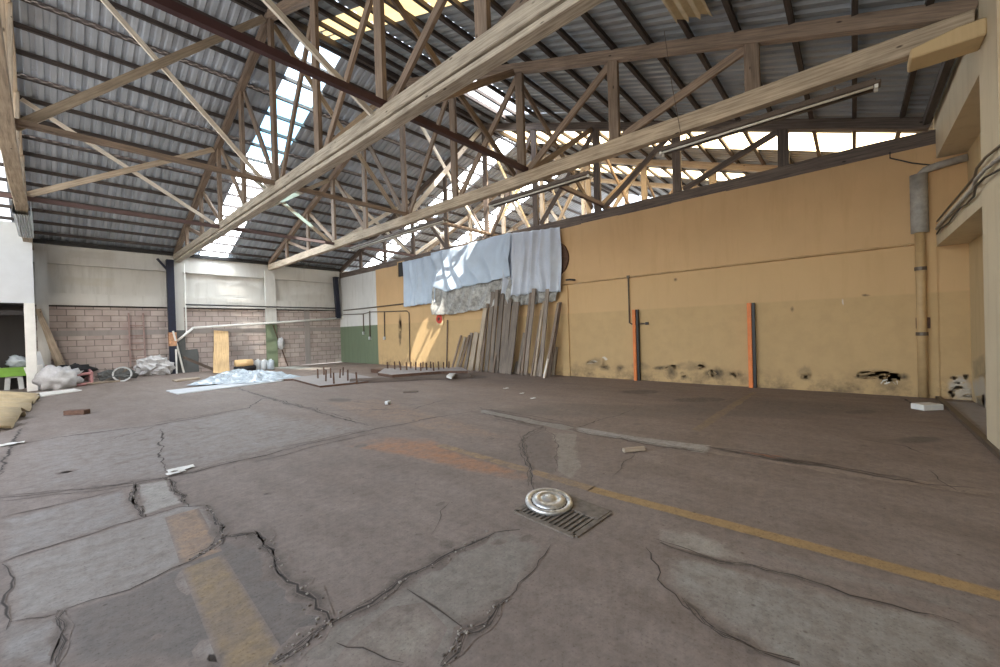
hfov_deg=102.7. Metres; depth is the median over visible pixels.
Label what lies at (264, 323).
pipe
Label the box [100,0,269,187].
brace
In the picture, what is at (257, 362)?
drum
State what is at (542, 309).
plank
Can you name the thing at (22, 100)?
brace
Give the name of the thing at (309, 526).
floor
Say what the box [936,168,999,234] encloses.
pipe
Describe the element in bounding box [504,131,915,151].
sheet
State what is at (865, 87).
fitting
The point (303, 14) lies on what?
purlin
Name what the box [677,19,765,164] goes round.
purlin
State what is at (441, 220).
fitting
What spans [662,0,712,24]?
sheet
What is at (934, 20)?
roof truss
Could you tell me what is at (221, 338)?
plywood panel
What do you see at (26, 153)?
purlin
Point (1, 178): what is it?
purlin
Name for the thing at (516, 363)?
plank
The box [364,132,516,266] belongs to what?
skylight
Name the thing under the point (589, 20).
purlin
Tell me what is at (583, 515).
drain grate
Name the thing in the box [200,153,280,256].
sheet
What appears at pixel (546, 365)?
plank
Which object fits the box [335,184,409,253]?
brace
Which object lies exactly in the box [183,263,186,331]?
conduit
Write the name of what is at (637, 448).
wood offcut
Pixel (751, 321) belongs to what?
post
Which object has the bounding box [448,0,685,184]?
purlin
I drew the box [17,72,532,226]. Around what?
purlin
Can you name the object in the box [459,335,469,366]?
plank
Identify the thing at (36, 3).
purlin
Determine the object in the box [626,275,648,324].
conduit
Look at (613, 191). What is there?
brace
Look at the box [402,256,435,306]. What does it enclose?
tarpaulin
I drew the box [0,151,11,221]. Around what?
skylight
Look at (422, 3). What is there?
purlin
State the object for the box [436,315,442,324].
sign
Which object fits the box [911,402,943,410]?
foam block
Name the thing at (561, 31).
purlin
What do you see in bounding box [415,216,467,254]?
brace
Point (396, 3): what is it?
brace
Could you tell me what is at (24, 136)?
purlin
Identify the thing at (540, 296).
tarpaulin
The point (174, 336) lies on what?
batten
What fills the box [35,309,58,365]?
plank
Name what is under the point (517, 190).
brace
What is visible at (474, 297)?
tarpaulin
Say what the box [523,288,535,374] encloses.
plank
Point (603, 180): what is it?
roof truss
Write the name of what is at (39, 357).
board
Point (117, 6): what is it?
purlin
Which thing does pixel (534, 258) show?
tarpaulin
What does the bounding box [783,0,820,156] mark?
purlin
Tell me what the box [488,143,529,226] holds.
brace
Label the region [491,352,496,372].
plank
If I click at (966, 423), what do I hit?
trim
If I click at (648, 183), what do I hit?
brace
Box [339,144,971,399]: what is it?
wall
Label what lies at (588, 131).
brace
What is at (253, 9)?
purlin
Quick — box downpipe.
[909,154,967,397]
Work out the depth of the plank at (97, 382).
14.84 m
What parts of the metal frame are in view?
rail, rail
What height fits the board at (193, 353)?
1.070 m
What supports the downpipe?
attached to the wall at (841, 322)
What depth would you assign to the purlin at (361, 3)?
10.48 m
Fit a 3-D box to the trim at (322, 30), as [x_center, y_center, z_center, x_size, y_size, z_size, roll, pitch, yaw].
[-2.584,-8.399,13.752,0.601,0.109,30.000,-1,1,41]
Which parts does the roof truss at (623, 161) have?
post, post, post, post, post, post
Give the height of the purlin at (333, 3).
0.100 m
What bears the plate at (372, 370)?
on the floor
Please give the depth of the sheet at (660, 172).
17.12 m
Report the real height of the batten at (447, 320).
2.249 m
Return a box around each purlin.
[0,162,439,244]
[0,177,433,250]
[0,191,417,254]
[0,204,400,259]
[0,216,381,263]
[13,21,566,218]
[16,48,549,222]
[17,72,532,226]
[20,0,581,214]
[20,95,510,228]
[20,115,501,234]
[22,134,482,238]
[23,151,467,242]
[33,238,339,271]
[34,231,364,267]
[96,0,580,204]
[173,0,593,197]
[230,0,608,194]
[243,0,611,191]
[273,0,615,187]
[307,5,638,195]
[323,0,651,197]
[351,0,661,195]
[384,0,668,193]
[412,0,669,183]
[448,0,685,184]
[490,0,701,186]
[555,27,708,179]
[581,12,730,179]
[614,0,748,174]
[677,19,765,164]
[721,0,792,163]
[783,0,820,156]
[851,0,858,147]
[894,0,934,138]
[923,58,954,124]
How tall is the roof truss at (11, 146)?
4.710 m
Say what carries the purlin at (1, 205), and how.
attached to the ceiling
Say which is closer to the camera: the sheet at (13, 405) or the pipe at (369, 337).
the sheet at (13, 405)
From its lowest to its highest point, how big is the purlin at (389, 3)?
0.100 m
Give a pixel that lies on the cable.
(889, 152)
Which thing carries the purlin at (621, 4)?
attached to the ceiling
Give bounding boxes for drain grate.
[514,494,612,537]
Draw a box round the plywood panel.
[213,330,229,372]
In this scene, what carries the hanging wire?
hanging from the ceiling
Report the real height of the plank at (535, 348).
2.286 m
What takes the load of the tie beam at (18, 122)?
attached to the roof truss at (525, 23)
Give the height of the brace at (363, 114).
4.309 m
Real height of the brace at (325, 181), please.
2.610 m
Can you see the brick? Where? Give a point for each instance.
(75, 411)
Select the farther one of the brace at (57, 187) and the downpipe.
the brace at (57, 187)
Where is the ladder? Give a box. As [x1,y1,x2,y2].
[128,313,145,368]
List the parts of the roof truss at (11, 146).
post, post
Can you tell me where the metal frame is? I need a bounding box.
[76,369,92,386]
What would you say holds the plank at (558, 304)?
on the floor
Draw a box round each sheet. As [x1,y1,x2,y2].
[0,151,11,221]
[0,391,39,428]
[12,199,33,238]
[188,369,303,384]
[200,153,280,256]
[319,0,466,39]
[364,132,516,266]
[453,176,556,244]
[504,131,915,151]
[576,165,744,180]
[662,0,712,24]
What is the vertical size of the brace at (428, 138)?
4.296 m
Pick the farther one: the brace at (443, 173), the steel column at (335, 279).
the steel column at (335, 279)
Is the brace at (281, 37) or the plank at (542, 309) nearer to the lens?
the brace at (281, 37)
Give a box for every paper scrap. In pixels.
[0,441,24,445]
[166,469,185,474]
[167,464,194,471]
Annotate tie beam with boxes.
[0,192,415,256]
[14,118,497,235]
[140,0,612,208]
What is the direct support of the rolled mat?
on the floor
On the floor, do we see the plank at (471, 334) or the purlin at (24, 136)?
the plank at (471, 334)
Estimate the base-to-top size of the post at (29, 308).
3.020 m
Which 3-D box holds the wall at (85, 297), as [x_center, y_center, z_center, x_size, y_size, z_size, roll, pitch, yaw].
[-15.446,-0.868,17.499,0.410,5.600,17.800,-1,1,41]
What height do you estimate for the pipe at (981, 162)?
0.031 m
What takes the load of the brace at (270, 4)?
attached to the roof truss at (11, 146)
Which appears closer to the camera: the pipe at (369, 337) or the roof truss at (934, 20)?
the roof truss at (934, 20)
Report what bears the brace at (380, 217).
attached to the roof truss at (781, 128)
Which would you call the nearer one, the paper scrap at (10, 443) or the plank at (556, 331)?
the paper scrap at (10, 443)
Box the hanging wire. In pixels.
[664,31,680,133]
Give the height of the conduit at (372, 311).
2.645 m
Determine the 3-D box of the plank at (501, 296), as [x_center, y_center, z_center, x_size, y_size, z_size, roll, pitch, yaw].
[-0.033,-0.095,15.134,0.569,3.176,0.148,-2,0,15]
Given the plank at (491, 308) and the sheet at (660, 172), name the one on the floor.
the plank at (491, 308)
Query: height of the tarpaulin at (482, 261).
1.865 m
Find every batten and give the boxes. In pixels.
[172,331,184,372]
[446,320,447,366]
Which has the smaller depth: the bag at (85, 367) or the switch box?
the switch box
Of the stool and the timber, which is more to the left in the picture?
the stool
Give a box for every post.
[24,303,37,391]
[632,310,640,380]
[747,303,756,387]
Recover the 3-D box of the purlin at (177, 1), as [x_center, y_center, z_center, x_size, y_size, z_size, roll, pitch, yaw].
[-3.334,-7.974,14.297,0.075,0.100,29.400,-1,1,41]
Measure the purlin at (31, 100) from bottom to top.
0.100 m
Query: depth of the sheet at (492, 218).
23.61 m
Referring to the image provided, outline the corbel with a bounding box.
[907,18,986,71]
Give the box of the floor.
[0,362,999,666]
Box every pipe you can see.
[177,313,342,341]
[368,311,370,339]
[383,312,385,339]
[935,156,999,229]
[936,144,999,221]
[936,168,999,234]
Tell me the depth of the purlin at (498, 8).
9.82 m
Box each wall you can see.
[0,221,33,389]
[32,243,340,378]
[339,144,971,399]
[933,0,999,449]
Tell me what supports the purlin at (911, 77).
attached to the ceiling
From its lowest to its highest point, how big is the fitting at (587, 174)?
0.230 m
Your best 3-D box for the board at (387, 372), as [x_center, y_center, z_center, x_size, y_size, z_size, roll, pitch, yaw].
[-2.945,1.238,14.930,3.060,0.392,2.892,-2,0,-14]
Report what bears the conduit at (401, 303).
attached to the wall at (841, 322)
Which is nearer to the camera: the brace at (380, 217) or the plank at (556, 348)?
the plank at (556, 348)
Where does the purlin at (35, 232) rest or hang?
attached to the ceiling
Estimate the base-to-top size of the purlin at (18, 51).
0.100 m
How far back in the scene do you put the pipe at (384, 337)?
20.78 m
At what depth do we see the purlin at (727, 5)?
6.39 m
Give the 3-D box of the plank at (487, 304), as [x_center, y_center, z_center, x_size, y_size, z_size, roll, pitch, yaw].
[-0.612,0.164,15.697,0.539,2.681,0.080,-2,0,26]
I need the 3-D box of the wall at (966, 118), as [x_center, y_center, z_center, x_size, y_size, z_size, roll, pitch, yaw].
[7.087,-1.358,5.706,0.640,6.389,30.000,-1,1,41]
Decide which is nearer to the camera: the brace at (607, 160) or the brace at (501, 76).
the brace at (501, 76)
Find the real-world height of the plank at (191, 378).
0.068 m
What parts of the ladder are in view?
rail, rail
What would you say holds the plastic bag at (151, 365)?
on the floor
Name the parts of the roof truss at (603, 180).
post, post, post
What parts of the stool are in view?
leg, leg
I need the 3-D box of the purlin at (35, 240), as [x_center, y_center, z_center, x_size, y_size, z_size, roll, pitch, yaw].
[-15.453,-3.568,17.314,0.100,0.160,17.650,-1,1,41]
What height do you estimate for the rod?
2.246 m
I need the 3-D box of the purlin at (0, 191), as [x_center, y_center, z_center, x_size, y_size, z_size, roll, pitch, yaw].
[-9.695,-4.766,20.027,0.075,0.100,29.400,-1,1,41]
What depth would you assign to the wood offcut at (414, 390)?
10.75 m
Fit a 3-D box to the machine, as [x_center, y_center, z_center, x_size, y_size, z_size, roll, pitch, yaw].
[-14.688,1.571,15.363,0.709,0.600,1.263,-1,1,41]
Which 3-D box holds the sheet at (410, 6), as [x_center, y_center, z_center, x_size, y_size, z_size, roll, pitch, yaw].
[-0.149,-6.201,6.900,12.650,4.561,0.810,-1,1,41]
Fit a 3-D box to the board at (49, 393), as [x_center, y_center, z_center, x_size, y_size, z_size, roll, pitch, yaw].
[-14.176,1.896,12.827,1.388,0.056,1.046,-1,0,30]
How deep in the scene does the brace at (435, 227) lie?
20.59 m
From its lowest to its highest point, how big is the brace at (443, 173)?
4.309 m
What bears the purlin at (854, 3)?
attached to the ceiling
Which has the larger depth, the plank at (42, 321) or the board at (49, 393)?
the plank at (42, 321)
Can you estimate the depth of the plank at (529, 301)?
14.11 m
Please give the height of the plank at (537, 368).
1.702 m
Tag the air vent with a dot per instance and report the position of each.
(399, 264)
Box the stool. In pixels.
[4,376,24,389]
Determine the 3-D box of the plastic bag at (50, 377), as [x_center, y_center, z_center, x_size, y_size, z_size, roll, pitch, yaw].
[-15.361,1.513,13.910,0.956,0.879,1.069,-2,0,5]
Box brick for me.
[63,409,89,414]
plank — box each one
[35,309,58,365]
[38,318,65,364]
[86,380,119,384]
[172,377,199,381]
[182,356,212,370]
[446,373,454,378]
[452,335,461,366]
[456,337,466,366]
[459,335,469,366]
[464,332,472,369]
[468,332,478,370]
[475,308,486,370]
[479,303,488,371]
[484,292,494,371]
[489,290,498,371]
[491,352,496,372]
[494,289,504,372]
[498,299,511,373]
[505,302,519,373]
[513,361,517,373]
[516,333,524,373]
[520,293,531,374]
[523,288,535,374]
[530,310,540,375]
[533,301,544,375]
[536,328,546,375]
[538,289,549,376]
[543,355,548,377]
[545,303,559,376]
[548,302,561,375]
[551,347,557,374]
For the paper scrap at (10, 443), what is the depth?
6.42 m
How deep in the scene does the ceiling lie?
11.15 m
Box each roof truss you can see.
[0,0,33,249]
[173,0,604,262]
[268,0,978,269]
[339,116,935,277]
[420,154,777,253]
[506,177,700,232]
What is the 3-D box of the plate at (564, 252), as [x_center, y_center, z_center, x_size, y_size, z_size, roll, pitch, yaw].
[1.837,-2.543,13.772,1.231,1.240,0.050,-1,1,41]
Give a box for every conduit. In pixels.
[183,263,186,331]
[186,304,335,308]
[343,303,403,310]
[343,311,409,361]
[561,243,914,284]
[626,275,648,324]
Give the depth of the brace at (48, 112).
8.13 m
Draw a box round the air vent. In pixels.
[397,261,403,277]
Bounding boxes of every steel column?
[156,258,177,373]
[333,277,340,317]
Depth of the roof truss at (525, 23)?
7.41 m
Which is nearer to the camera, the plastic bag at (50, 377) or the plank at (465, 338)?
the plastic bag at (50, 377)
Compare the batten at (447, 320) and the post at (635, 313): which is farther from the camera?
the batten at (447, 320)
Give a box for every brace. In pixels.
[15,15,265,131]
[20,98,215,224]
[26,147,214,196]
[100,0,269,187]
[226,154,330,241]
[261,0,372,115]
[268,178,329,208]
[274,24,400,216]
[332,84,395,140]
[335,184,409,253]
[339,200,409,238]
[391,0,515,176]
[412,128,480,211]
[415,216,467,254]
[417,209,453,245]
[420,126,483,235]
[439,69,514,102]
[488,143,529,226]
[490,188,520,231]
[524,85,592,209]
[535,127,592,167]
[551,190,565,218]
[600,143,628,203]
[602,163,640,202]
[647,178,654,196]
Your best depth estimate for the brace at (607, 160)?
14.01 m
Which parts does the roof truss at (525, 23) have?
post, post, post, post, post, post, post, post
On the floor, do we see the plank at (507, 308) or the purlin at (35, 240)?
the plank at (507, 308)
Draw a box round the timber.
[350,373,470,382]
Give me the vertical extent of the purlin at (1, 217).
0.100 m
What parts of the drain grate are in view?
plate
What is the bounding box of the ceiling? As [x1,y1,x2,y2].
[4,0,975,270]
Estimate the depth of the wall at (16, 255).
13.67 m
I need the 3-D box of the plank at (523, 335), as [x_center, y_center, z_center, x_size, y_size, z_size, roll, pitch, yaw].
[0.777,0.719,14.559,0.412,1.503,0.146,-2,0,-26]
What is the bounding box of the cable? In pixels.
[889,152,929,164]
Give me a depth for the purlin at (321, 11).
11.31 m
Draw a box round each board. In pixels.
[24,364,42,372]
[37,351,44,389]
[37,388,81,396]
[166,380,283,394]
[178,349,198,372]
[277,367,372,387]
[378,361,467,377]
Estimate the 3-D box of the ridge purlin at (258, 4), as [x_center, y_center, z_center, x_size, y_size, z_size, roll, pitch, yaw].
[-2.647,-8.285,13.678,0.100,0.160,29.400,-1,1,41]
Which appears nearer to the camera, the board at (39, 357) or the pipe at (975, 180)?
the pipe at (975, 180)
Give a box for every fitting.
[349,217,447,250]
[488,170,593,208]
[657,78,880,156]
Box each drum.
[254,359,260,369]
[261,359,266,369]
[267,359,274,369]
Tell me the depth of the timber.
13.47 m
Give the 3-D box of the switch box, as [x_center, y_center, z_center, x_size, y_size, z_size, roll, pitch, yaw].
[8.466,-0.210,8.000,0.200,0.220,0.055,-1,1,41]
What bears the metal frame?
on the floor
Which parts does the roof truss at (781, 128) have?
post, post, post, post, post, post, post, post, post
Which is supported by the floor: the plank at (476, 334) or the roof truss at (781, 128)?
the plank at (476, 334)
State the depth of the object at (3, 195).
12.19 m
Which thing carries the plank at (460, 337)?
on the floor
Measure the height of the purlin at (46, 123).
0.100 m
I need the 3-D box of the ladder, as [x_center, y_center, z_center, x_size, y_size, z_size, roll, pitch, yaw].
[-15.534,0.465,17.124,0.131,2.698,0.532,-1,1,41]
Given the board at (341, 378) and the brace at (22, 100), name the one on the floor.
the board at (341, 378)
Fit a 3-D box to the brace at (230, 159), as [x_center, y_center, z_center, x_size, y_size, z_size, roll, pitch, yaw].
[-8.169,-4.930,14.895,0.050,2.593,3.733,-1,1,41]
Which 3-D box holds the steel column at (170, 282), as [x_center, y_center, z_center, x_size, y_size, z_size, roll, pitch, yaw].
[-14.755,-0.702,17.716,0.220,5.224,0.597,-1,1,41]
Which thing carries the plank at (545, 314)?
on the floor
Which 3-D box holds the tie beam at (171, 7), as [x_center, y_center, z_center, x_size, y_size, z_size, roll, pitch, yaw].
[1.146,-4.011,10.335,0.100,0.110,29.200,-1,1,41]
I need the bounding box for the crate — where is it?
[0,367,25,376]
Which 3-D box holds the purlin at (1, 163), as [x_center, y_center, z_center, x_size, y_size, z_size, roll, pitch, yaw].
[-8.635,-5.301,19.072,0.075,0.100,29.400,-1,1,41]
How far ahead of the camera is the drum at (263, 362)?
19.30 m
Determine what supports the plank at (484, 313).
on the floor
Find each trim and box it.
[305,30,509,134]
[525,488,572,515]
[936,396,999,459]
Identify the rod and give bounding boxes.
[273,325,287,365]
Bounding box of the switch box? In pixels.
[916,317,930,328]
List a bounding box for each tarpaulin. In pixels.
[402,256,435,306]
[430,233,510,291]
[430,277,511,314]
[501,227,561,295]
[504,290,558,305]
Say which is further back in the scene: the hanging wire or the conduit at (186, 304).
the conduit at (186, 304)
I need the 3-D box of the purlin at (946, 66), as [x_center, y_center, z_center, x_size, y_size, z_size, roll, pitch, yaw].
[7.184,-4.162,6.494,0.100,0.140,3.850,-1,1,41]
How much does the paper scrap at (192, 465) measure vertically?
0.022 m
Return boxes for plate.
[371,368,383,372]
[561,243,568,274]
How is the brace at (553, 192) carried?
attached to the roof truss at (623, 161)
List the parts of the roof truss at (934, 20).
post, post, post, post, post, post, post, post, post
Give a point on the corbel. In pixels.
(968, 38)
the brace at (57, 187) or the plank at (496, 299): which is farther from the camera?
the plank at (496, 299)
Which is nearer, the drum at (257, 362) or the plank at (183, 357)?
the plank at (183, 357)
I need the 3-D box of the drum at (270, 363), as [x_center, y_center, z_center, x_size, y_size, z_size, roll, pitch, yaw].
[-11.110,1.490,19.381,0.295,0.520,0.300,-1,1,41]
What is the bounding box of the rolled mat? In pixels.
[233,359,255,369]
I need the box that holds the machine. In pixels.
[96,366,138,381]
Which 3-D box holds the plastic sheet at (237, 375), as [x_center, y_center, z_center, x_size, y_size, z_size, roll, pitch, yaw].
[-10.064,1.561,15.377,4.649,0.375,3.474,-1,1,41]
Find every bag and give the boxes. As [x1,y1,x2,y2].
[5,355,25,367]
[32,365,83,390]
[56,363,98,378]
[133,354,175,375]
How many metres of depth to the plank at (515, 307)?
14.53 m
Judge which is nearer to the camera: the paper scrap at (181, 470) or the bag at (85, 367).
the paper scrap at (181, 470)
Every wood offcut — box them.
[403,390,418,392]
[622,446,644,452]
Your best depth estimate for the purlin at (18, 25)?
10.91 m
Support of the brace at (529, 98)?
attached to the roof truss at (934, 20)
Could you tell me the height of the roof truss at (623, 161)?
4.715 m
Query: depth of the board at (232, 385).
12.89 m
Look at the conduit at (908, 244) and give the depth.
9.76 m
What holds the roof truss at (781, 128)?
on the wall at (841, 322)

